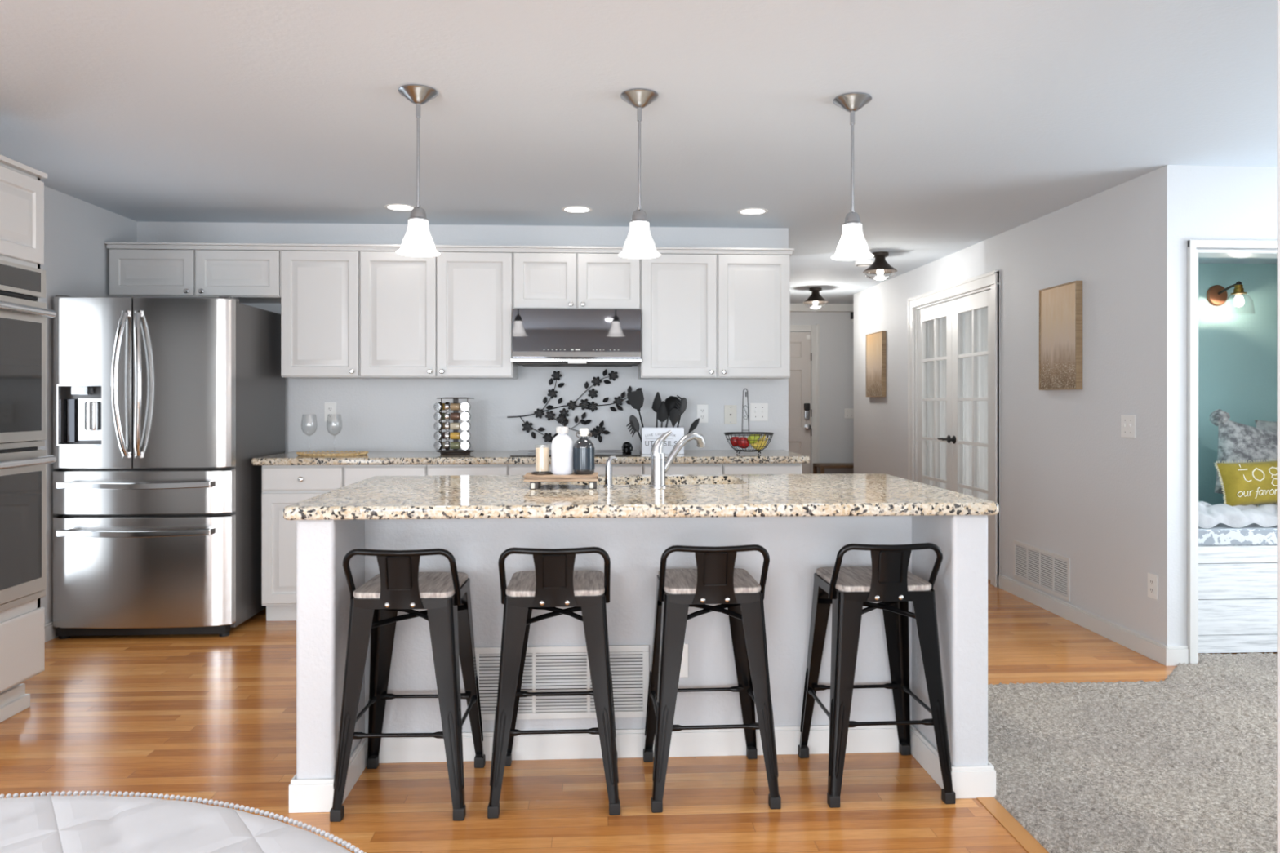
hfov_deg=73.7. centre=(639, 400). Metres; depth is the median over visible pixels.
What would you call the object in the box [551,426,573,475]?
bottle
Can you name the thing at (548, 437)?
flower
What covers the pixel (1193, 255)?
trim
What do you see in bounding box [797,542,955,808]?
bar stool
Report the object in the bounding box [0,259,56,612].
wall oven
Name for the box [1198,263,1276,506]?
wall
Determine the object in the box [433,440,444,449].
spice jar
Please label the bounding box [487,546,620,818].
bar stool
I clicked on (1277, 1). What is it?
wall
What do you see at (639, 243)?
pendant light
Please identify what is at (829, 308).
trim
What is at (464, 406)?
spice jar
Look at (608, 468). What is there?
soap dispenser
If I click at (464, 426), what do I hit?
spice jar
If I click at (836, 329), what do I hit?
wall
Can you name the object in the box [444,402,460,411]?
spice jar
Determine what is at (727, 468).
base cabinet
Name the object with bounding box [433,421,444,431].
spice jar
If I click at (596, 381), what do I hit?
flower
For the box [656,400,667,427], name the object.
spatula
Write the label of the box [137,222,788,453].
wall
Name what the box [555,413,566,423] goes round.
flower
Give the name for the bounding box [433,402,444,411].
spice jar
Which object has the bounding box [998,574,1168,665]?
baseboard
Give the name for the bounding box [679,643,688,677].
wall outlet
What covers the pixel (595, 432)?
flower
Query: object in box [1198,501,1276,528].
throw blanket
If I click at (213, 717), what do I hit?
floor
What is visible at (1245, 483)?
throw pillow
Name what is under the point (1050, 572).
air vent
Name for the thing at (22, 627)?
tall cabinet
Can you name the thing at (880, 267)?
flush ceiling light
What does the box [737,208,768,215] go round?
recessed light
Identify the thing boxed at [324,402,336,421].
wall outlet
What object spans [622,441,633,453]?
ornament
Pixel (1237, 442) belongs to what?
plush pillow
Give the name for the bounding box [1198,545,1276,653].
storage bench
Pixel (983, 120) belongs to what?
ceiling
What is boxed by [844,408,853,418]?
light switch
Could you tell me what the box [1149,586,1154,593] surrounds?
socket
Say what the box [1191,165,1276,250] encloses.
wall
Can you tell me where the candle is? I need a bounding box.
[531,446,552,475]
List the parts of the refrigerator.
control panel, dispenser trim, door, handle, handle, handle, handle, drawer, drawer, door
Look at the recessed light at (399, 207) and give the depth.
4.92 m
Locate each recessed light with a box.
[384,204,415,211]
[561,205,592,213]
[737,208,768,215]
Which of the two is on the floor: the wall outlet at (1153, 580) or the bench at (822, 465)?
the bench at (822, 465)
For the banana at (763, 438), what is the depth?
5.09 m
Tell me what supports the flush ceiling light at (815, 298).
attached to the ceiling at (983, 120)
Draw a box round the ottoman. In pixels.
[0,791,366,852]
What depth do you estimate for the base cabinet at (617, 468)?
4.85 m
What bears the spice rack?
on the countertop at (690, 456)
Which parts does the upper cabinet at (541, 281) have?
door, door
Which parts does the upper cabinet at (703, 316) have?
door, door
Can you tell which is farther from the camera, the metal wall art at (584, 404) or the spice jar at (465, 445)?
the metal wall art at (584, 404)
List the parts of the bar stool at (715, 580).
leg, leg, seat, leg, leg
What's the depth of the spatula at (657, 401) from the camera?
5.20 m
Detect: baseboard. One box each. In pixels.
[44,621,58,642]
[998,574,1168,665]
[1164,645,1188,666]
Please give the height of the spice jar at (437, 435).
0.054 m
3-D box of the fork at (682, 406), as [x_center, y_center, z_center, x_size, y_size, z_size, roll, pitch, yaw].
[0.239,0.136,5.204,0.098,0.332,0.017,0,0,-12]
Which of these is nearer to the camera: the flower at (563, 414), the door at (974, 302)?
the flower at (563, 414)
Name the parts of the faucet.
lever, spout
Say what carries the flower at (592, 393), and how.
on the metal wall art at (584, 404)
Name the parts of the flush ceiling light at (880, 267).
lamp shade, bulb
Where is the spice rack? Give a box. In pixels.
[435,397,474,454]
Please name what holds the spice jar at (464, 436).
in the spice rack
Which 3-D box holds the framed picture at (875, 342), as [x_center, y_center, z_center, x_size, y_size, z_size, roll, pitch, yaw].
[2.260,-0.338,8.185,0.037,0.615,0.480,0,0,-3]
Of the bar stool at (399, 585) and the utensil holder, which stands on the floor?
the bar stool at (399, 585)
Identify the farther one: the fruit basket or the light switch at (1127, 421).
the fruit basket
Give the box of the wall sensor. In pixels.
[850,311,853,322]
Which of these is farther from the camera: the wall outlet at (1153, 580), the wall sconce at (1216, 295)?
the wall sconce at (1216, 295)
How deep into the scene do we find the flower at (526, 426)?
5.40 m
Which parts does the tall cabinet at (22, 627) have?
door, door, cap moulding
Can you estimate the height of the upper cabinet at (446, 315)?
0.770 m
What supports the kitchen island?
on the floor
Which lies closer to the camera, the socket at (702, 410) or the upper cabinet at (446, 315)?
the upper cabinet at (446, 315)
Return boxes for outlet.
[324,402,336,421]
[458,403,470,422]
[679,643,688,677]
[697,404,707,422]
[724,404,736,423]
[1147,572,1158,599]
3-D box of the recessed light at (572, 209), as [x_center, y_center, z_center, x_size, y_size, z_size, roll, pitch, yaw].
[-0.367,-1.108,4.968,0.180,0.004,0.180,0,0,-3]
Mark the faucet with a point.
(660, 466)
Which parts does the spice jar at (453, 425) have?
lid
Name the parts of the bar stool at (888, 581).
leg, leg, seat, leg, leg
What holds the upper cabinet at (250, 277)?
attached to the wall at (372, 414)
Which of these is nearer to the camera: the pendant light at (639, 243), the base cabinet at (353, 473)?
the pendant light at (639, 243)
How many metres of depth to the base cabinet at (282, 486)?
4.76 m
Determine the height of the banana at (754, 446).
0.085 m
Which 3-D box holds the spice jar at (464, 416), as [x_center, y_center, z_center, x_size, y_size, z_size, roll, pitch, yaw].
[-1.021,0.096,5.012,0.054,0.054,0.086,0,0,-3]
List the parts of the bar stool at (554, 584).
leg, leg, seat, leg, leg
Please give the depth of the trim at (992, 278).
5.78 m
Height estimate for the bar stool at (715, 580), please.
0.806 m
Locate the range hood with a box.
[511,308,641,366]
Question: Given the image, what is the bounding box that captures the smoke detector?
[854,259,872,266]
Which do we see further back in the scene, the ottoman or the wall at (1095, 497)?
the wall at (1095, 497)
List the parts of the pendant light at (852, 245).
stem, lamp shade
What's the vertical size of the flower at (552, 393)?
0.067 m
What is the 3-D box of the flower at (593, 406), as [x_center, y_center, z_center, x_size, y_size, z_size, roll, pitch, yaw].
[-0.299,0.041,5.416,0.061,0.068,0.014,0,0,-3]
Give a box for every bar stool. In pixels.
[329,548,485,822]
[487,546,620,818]
[643,544,781,813]
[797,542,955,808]
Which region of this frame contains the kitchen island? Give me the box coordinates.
[288,515,995,813]
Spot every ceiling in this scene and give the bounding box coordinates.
[0,0,1276,303]
[1198,257,1276,263]
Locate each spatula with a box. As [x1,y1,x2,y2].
[651,391,662,427]
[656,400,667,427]
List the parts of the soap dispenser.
post, spout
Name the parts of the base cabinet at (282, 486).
door, knob, drawer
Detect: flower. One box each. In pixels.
[521,421,533,432]
[533,408,544,418]
[542,432,553,442]
[545,410,555,420]
[547,388,557,398]
[551,370,561,380]
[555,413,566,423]
[559,408,568,418]
[566,400,577,410]
[578,399,591,409]
[587,388,597,399]
[587,401,597,411]
[590,427,599,438]
[591,376,601,386]
[595,424,604,435]
[608,370,617,381]
[613,395,623,406]
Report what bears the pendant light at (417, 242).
hanging from the ceiling at (983, 120)
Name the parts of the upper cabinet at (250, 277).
door, knob, door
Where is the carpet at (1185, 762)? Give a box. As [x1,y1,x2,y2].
[987,652,1276,852]
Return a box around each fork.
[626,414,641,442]
[675,395,687,427]
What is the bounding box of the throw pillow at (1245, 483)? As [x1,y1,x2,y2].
[1213,458,1276,506]
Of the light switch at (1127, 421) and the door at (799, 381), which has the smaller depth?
the light switch at (1127, 421)
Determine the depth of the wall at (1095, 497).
4.62 m
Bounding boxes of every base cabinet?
[261,465,344,621]
[344,464,426,486]
[426,464,508,475]
[508,463,643,475]
[643,463,722,475]
[722,463,801,474]
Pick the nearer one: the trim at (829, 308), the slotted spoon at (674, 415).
the slotted spoon at (674, 415)
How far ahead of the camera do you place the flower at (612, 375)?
5.42 m
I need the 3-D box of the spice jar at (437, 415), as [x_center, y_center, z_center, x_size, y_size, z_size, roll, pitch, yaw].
[-1.165,0.096,5.023,0.054,0.054,0.085,0,0,27]
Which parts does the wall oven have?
control panel, oven door, oven door, handle, handle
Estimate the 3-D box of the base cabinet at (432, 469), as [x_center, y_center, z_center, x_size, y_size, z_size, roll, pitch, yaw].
[-0.989,0.806,5.095,0.455,0.888,0.637,0,0,-3]
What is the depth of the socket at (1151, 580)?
4.13 m
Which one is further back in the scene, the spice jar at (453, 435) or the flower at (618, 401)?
the flower at (618, 401)
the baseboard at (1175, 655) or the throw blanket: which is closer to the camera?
the baseboard at (1175, 655)
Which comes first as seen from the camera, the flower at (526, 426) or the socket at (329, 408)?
the socket at (329, 408)
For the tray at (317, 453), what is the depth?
4.91 m
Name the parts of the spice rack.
plate, post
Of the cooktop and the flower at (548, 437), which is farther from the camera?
the flower at (548, 437)
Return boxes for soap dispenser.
[603,455,617,486]
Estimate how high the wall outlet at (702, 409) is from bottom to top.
0.118 m
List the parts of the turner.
handle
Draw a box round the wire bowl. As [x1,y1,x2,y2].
[724,432,773,452]
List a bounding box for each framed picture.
[866,330,885,396]
[1039,280,1082,390]
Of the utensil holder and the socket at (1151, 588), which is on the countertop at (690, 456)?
the utensil holder
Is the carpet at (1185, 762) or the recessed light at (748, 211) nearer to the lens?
the carpet at (1185, 762)
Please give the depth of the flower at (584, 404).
5.41 m
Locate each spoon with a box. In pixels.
[664,395,679,427]
[669,408,679,427]
[687,417,699,434]
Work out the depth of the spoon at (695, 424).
5.15 m
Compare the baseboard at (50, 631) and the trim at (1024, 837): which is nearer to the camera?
the trim at (1024, 837)
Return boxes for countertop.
[251,449,809,465]
[282,473,999,519]
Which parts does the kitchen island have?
panel, baseboard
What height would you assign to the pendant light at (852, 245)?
0.583 m
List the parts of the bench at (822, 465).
leg, leg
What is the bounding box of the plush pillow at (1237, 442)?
[1208,408,1276,504]
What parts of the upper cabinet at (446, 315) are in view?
door, door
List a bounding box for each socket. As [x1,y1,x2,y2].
[327,406,333,411]
[327,413,333,417]
[700,408,705,413]
[700,414,705,418]
[1149,578,1154,585]
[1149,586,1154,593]
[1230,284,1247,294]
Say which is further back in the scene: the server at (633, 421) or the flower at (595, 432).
the flower at (595, 432)
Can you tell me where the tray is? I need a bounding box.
[523,472,598,488]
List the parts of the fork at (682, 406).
handle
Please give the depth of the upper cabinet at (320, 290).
5.02 m
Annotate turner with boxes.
[626,389,644,427]
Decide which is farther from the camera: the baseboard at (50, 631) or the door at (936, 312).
the door at (936, 312)
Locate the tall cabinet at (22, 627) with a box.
[0,155,47,722]
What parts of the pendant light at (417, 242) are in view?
stem, lamp shade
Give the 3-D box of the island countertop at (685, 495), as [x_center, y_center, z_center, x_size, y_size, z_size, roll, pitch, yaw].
[0.000,0.340,3.135,2.207,0.040,1.067,0,0,-3]
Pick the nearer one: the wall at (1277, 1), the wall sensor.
the wall at (1277, 1)
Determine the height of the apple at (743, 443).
0.075 m
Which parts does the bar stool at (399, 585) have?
leg, leg, seat, leg, leg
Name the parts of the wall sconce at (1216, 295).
arm, bulb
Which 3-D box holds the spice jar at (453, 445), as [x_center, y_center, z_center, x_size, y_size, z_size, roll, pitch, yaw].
[-1.096,0.266,4.999,0.086,0.054,0.054,0,0,-3]
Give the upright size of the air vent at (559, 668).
0.252 m
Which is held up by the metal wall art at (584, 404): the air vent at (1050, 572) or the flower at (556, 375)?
the flower at (556, 375)
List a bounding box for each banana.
[750,434,766,445]
[751,435,768,449]
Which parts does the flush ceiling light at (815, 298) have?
lamp shade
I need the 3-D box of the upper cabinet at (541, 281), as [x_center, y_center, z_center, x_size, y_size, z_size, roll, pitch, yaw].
[-0.384,-0.723,5.256,0.763,0.365,0.378,0,0,-3]
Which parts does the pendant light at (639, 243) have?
stem, lamp shade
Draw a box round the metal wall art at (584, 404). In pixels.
[506,368,641,443]
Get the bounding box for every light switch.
[750,403,768,421]
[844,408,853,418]
[1120,414,1135,438]
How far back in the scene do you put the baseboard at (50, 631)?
4.44 m
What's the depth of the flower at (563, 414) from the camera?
5.41 m
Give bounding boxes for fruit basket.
[724,388,773,453]
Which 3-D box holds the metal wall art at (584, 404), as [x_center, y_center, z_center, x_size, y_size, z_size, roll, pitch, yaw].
[-0.414,0.046,5.416,0.855,0.488,0.029,0,0,-3]
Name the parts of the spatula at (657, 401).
handle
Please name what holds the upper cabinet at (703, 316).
attached to the wall at (372, 414)
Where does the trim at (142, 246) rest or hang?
attached to the upper cabinet at (250, 277)
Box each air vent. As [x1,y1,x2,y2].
[475,644,648,719]
[1013,539,1070,601]
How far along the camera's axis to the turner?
5.21 m
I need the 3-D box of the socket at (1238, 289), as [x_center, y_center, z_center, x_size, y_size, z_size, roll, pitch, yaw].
[3.423,-0.633,4.879,0.080,0.054,0.080,0,0,-3]
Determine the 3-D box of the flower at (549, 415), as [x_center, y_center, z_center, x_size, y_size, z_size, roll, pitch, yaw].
[-0.568,0.098,5.402,0.067,0.064,0.014,0,0,-3]
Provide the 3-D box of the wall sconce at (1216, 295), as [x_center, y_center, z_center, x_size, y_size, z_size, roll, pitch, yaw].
[3.418,-0.585,4.915,0.158,0.189,0.225,0,0,-3]
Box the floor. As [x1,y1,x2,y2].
[0,578,1276,852]
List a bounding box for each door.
[788,332,811,474]
[917,300,951,490]
[942,289,990,579]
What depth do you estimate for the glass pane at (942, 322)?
6.93 m
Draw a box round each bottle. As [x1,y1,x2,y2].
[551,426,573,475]
[573,428,595,475]
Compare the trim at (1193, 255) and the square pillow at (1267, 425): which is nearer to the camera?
the trim at (1193, 255)
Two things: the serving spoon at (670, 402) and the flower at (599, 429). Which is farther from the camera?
the flower at (599, 429)
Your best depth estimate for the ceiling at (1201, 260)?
4.93 m
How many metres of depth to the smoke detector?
6.77 m
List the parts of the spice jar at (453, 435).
lid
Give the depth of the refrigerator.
4.45 m
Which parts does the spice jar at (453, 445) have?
lid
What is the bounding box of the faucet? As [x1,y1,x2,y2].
[648,430,705,488]
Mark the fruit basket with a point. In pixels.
(744, 433)
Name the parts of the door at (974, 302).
lever handle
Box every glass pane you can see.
[925,317,946,489]
[961,307,987,515]
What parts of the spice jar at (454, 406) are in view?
lid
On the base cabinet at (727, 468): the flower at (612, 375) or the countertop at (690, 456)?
the countertop at (690, 456)
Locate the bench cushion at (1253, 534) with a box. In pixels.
[1198,523,1276,546]
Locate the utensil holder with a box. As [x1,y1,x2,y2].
[640,426,684,454]
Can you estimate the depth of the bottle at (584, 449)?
3.12 m
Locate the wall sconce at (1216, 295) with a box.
[1206,281,1255,313]
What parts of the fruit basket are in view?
handle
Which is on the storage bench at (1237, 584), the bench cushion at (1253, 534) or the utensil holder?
the bench cushion at (1253, 534)
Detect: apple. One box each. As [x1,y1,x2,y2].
[730,435,738,446]
[737,435,749,448]
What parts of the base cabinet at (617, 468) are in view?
drawer, drawer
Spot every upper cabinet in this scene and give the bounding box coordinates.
[109,248,280,303]
[280,250,371,378]
[360,251,517,378]
[513,252,640,309]
[638,253,790,379]
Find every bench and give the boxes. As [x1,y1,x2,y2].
[813,462,853,474]
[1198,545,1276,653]
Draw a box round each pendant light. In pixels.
[395,84,439,257]
[617,88,661,258]
[831,92,874,260]
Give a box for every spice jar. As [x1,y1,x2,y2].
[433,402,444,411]
[433,412,444,421]
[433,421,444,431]
[433,431,444,440]
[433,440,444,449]
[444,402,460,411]
[444,412,460,421]
[444,421,460,431]
[444,431,460,440]
[444,440,460,449]
[460,402,470,411]
[460,412,470,421]
[460,422,470,431]
[460,431,470,440]
[460,440,470,450]
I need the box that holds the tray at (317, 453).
[296,450,368,456]
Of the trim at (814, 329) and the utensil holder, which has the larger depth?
the trim at (814, 329)
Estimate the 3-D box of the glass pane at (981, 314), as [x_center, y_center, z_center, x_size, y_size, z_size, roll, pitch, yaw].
[2.466,0.155,6.168,0.036,1.690,0.670,0,0,-3]
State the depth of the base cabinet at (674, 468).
4.87 m
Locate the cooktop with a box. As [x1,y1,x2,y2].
[510,449,640,456]
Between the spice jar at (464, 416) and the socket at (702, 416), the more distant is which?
the socket at (702, 416)
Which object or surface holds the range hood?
attached to the wall at (372, 414)
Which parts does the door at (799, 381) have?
knob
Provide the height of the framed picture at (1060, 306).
0.602 m
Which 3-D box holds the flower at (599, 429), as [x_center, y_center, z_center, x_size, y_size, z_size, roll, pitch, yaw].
[-0.253,0.189,5.418,0.065,0.066,0.014,0,0,-3]
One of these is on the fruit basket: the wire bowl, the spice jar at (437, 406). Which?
the wire bowl
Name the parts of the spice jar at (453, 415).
lid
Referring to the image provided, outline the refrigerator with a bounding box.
[53,295,284,639]
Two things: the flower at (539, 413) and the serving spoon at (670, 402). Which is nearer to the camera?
the serving spoon at (670, 402)
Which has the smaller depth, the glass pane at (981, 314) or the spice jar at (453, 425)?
the spice jar at (453, 425)
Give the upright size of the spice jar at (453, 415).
0.054 m
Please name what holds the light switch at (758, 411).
attached to the wall at (372, 414)
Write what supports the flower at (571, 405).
on the metal wall art at (584, 404)
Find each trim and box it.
[104,241,794,255]
[790,303,853,312]
[790,324,819,474]
[907,270,999,586]
[976,796,1048,852]
[1186,240,1276,664]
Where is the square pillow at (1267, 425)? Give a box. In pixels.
[1254,419,1276,432]
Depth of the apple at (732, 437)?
5.08 m
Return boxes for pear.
[747,434,762,444]
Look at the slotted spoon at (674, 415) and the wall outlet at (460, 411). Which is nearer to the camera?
the slotted spoon at (674, 415)
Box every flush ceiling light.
[802,287,828,309]
[862,251,897,280]
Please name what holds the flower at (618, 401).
on the metal wall art at (584, 404)
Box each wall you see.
[40,186,137,623]
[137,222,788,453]
[790,311,853,474]
[853,164,1191,645]
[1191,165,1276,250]
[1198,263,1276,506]
[1276,0,1279,852]
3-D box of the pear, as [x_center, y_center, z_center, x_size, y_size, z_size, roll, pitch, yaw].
[0.678,0.229,5.041,0.090,0.061,0.058,0,0,-3]
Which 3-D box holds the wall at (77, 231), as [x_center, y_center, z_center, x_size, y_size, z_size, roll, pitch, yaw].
[-2.966,0.070,0.891,0.120,2.360,9.080,0,0,-3]

